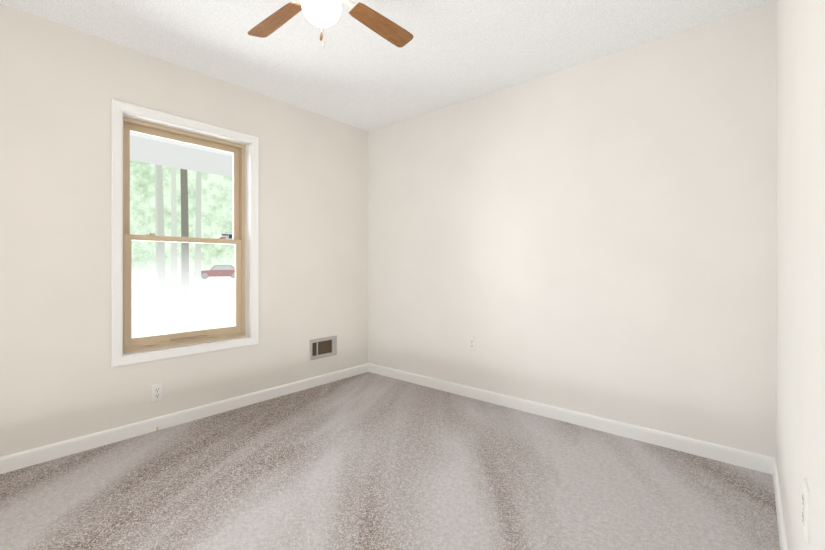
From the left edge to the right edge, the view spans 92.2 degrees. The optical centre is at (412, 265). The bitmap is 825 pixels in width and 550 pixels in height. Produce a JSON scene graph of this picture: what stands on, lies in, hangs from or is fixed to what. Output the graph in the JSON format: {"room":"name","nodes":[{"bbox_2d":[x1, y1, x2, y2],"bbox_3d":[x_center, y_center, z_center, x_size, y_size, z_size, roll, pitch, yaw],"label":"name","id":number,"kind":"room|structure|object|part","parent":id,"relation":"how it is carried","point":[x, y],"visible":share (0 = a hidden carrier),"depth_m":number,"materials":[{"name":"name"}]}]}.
{"room":"empty bedroom","nodes":[
{"label":"empty bedroom","id":0,"kind":"room"},
{"bbox_2d":[0,3,367,456],"bbox_3d":[-1.696,-0.139,2.708,0.170,2.440,3.980,0,0,41],"label":"wall","id":1,"kind":"structure","parent":0,"point":[61,87],"depth_m":2.40,"materials":[{"name":"paint"}]},
{"bbox_2d":[151,383,162,402],"bbox_3d":[-1.673,0.836,2.599,0.008,0.115,0.070,0,0,41],"label":"electrical outlet","id":2,"kind":"object","parent":1,"relation":"attached to","point":[156,392],"visible":1,"depth_m":2.60,"materials":[{"name":"white plastic"}]},
{"bbox_2d":[130,131,232,176],"bbox_3d":[-2.110,-1.319,3.956,2.079,0.320,13.000,0,0,41],"label":"porch roof","id":3,"kind":"structure","parent":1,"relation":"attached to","point":[144,141],"depth_m":4.57,"materials":[{"name":"white"}]},
{"bbox_2d":[0,363,367,473],"bbox_3d":[-1.626,1.038,2.648,0.014,0.085,3.640,0,0,41],"label":"baseboard","id":4,"kind":"structure","parent":1,"relation":"attached to","point":[26,458],"depth_m":2.58,"materials":[{"name":"white wood"}]},
{"bbox_2d":[111,99,258,366],"bbox_3d":[-1.575,-0.194,2.814,0.160,1.630,0.946,0,0,41],"label":"window","id":5,"kind":"structure","parent":1,"relation":"in","point":[118,107],"depth_m":2.63,"materials":[{"name":"white"}]},
{"bbox_3d":[-1.635,-0.541,2.865,0.004,0.692,0.694,0,0,41],"label":"sash glass","id":6,"kind":"part","parent":5,"relation":"part of","materials":[{"name":"clear glass"}]},
{"bbox_3d":[-1.607,0.156,2.841,0.004,0.646,0.694,0,0,41],"label":"sash glass","id":7,"kind":"part","parent":5,"relation":"part of","materials":[{"name":"clear glass"}]},
{"bbox_2d":[123,116,244,352],"bbox_3d":[-1.621,-0.194,2.853,0.073,1.510,0.826,0,0,41],"label":"window unit","id":8,"kind":"structure","parent":5,"relation":"attached to","point":[241,147],"depth_m":2.87,"materials":[{"name":"beige wood"}]},
{"bbox_3d":[-1.635,-0.543,2.865,0.028,0.760,0.770,0,0,41],"label":"window sash upper","id":9,"kind":"part","parent":8,"relation":"part of","materials":[{"name":"beige wood"}]},
{"bbox_2d":[124,233,241,346],"bbox_3d":[-1.602,0.158,2.837,0.039,0.747,0.770,0,0,41],"label":"sash","id":10,"kind":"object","parent":8,"relation":"attached to","point":[193,336],"depth_m":2.75,"materials":[{"name":"beige wood"}]},
{"bbox_3d":[-1.607,0.166,2.841,0.028,0.730,0.770,0,0,41],"label":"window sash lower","id":11,"kind":"part","parent":10,"relation":"part of","materials":[{"name":"beige wood"}]},
{"bbox_2d":[221,234,231,238],"bbox_3d":[-1.442,-0.224,3.085,0.001,0.038,0.085,0,0,41],"label":"window sticker","id":12,"kind":"object","parent":8,"relation":"attached to","point":[228,236],"visible":0.95,"depth_m":3.09,"materials":[{"name":"white"}]},
{"bbox_2d":[122,111,250,355],"bbox_3d":[-1.566,-0.194,2.806,0.100,1.540,0.856,0,0,41],"label":"liner","id":13,"kind":"object","parent":5,"relation":"attached to","point":[247,222],"visible":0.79,"depth_m":3.09,"materials":[{"name":"white"}]},
{"bbox_2d":[310,335,336,359],"bbox_3d":[-0.859,0.751,3.657,0.149,0.180,0.300,0,0,41],"label":"air vent","id":14,"kind":"object","parent":1,"relation":"in","point":[328,345],"visible":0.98,"depth_m":3.62,"materials":[{"name":"grey metal"}]},
{"bbox_2d":[0,0,775,130],"bbox_3d":[-0.469,-1.419,1.659,3.400,0.120,3.980,0,0,41],"label":"ceiling","id":15,"kind":"structure","parent":0,"point":[354,72],"depth_m":2.41,"materials":[{"name":"white paint"}]},
{"bbox_2d":[248,0,412,47],"bbox_3d":[-0.374,-1.111,1.630,0.814,0.496,0.814,0,0,-4],"label":"fan","id":16,"kind":"object","parent":15,"relation":"hanging from","point":[321,14],"visible":1,"depth_m":1.81,"materials":[{"name":"brown wood"}]},
{"bbox_3d":[-0.646,-1.144,1.862,0.364,0.006,0.104,0,14,41],"label":"blade","id":17,"kind":"part","parent":16,"relation":"part of","materials":[{"name":"brown wood"}]},
{"bbox_3d":[-0.374,-1.060,1.630,0.162,0.143,0.162,0,0,41],"label":"light globe","id":18,"kind":"part","parent":16,"relation":"part of"},
{"bbox_3d":[-0.142,-1.144,1.902,0.104,0.006,0.364,-18,-12,39],"label":"blade","id":19,"kind":"part","parent":16,"relation":"part of","materials":[{"name":"brown wood"}]},
{"bbox_2d":[0,372,779,549],"bbox_3d":[-0.469,1.141,1.659,3.400,0.120,3.980,0,0,41],"label":"floor","id":20,"kind":"structure","parent":0,"point":[368,461],"depth_m":1.94,"materials":[{"name":"grey carpet"}]},
{"bbox_2d":[368,2,775,457],"bbox_3d":[0.769,-0.139,3.106,3.060,2.440,0.170,0,0,41],"label":"wall","id":21,"kind":"structure","parent":0,"point":[596,237],"depth_m":2.58,"materials":[{"name":"paint"}]},
{"bbox_2d":[468,336,475,350],"bbox_3d":[0.485,0.641,3.232,0.070,0.115,0.008,0,0,41],"label":"electrical outlet","id":22,"kind":"object","parent":21,"relation":"attached to","point":[471,343],"visible":1,"depth_m":3.23,"materials":[{"name":"white plastic"}]},
{"bbox_2d":[368,363,773,474],"bbox_3d":[0.710,1.038,3.037,3.060,0.085,0.014,0,0,41],"label":"baseboard","id":23,"kind":"structure","parent":21,"relation":"attached to","point":[745,459],"depth_m":2.58,"materials":[{"name":"white wood"}]},
{"bbox_2d":[776,0,824,549],"bbox_3d":[0.759,-0.139,0.609,0.170,2.440,3.980,0,0,41],"label":"wall","id":24,"kind":"structure","parent":0,"point":[800,240],"depth_m":1.03,"materials":[{"name":"paint"}]},
{"bbox_2d":[773,458,787,549],"bbox_3d":[0.689,1.038,0.669,0.014,0.085,3.640,0,0,41],"label":"baseboard","id":25,"kind":"structure","parent":24,"relation":"attached to","point":[781,525],"depth_m":1.64,"materials":[{"name":"white wood"}]},
{"bbox_2d":[802,478,809,543],"bbox_3d":[0.886,0.551,0.895,0.008,0.115,0.070,0,0,41],"label":"electrical outlet","id":26,"kind":"object","parent":24,"relation":"attached to","point":[806,508],"visible":1,"depth_m":0.87,"materials":[{"name":"white plastic"}]},
{"label":"outside","id":27,"kind":"structure","parent":0,"visible":0},
{"bbox_2d":[132,275,234,337],"bbox_3d":[-27.342,1.481,41.975,89.810,0.200,150.000,0,0,41],"label":"lawn","id":28,"kind":"structure","parent":27,"point":[210,287],"depth_m":13.56,"materials":[{"name":"white"}]},
{"bbox_2d":[155,164,157,278],"bbox_3d":[-25.670,-8.304,39.744,7.854,19.364,7.160,0,0,41],"label":"pine","id":29,"kind":"object","parent":28,"relation":"on","point":[156,221],"depth_m":39.31,"materials":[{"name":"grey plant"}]},
{"bbox_2d":[157,165,165,289],"bbox_3d":[-13.577,-7.211,22.311,6.284,17.178,6.519,0,0,41],"label":"pine","id":30,"kind":"object","parent":28,"relation":"on","point":[161,271],"depth_m":21.96,"materials":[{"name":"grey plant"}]},
{"bbox_2d":[170,167,176,281],"bbox_3d":[-20.233,-8.324,33.359,7.657,19.403,7.526,0,0,41],"label":"pine","id":31,"kind":"object","parent":28,"relation":"on","point":[173,222],"depth_m":33.31,"materials":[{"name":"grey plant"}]},
{"bbox_2d":[130,160,234,275],"bbox_3d":[-29.158,-15.774,34.319,31.000,34.290,107.387,0,0,41],"label":"trees","id":32,"kind":"object","parent":28,"relation":"on","point":[208,229],"depth_m":53.38,"materials":[{"name":"green plant"}]},
{"bbox_2d":[180,169,188,296],"bbox_3d":[-9.688,-7.015,17.364,6.734,16.786,6.528,0,0,41],"label":"pine","id":33,"kind":"object","parent":28,"relation":"on","point":[184,250],"depth_m":17.27,"materials":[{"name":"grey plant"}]},
{"bbox_2d":[194,171,200,284],"bbox_3d":[-15.462,-7.759,28.407,6.711,18.273,6.824,0,0,41],"label":"pine","id":34,"kind":"object","parent":28,"relation":"on","point":[198,235],"depth_m":28.18,"materials":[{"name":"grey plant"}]},
{"bbox_2d":[194,265,234,278],"bbox_3d":[-19.295,0.682,39.700,4.400,1.367,1.770,0,0,-29],"label":"car","id":35,"kind":"object","parent":28,"relation":"on","point":[219,269],"depth_m":38.95,"materials":[{"name":"red metal"}]}
]}

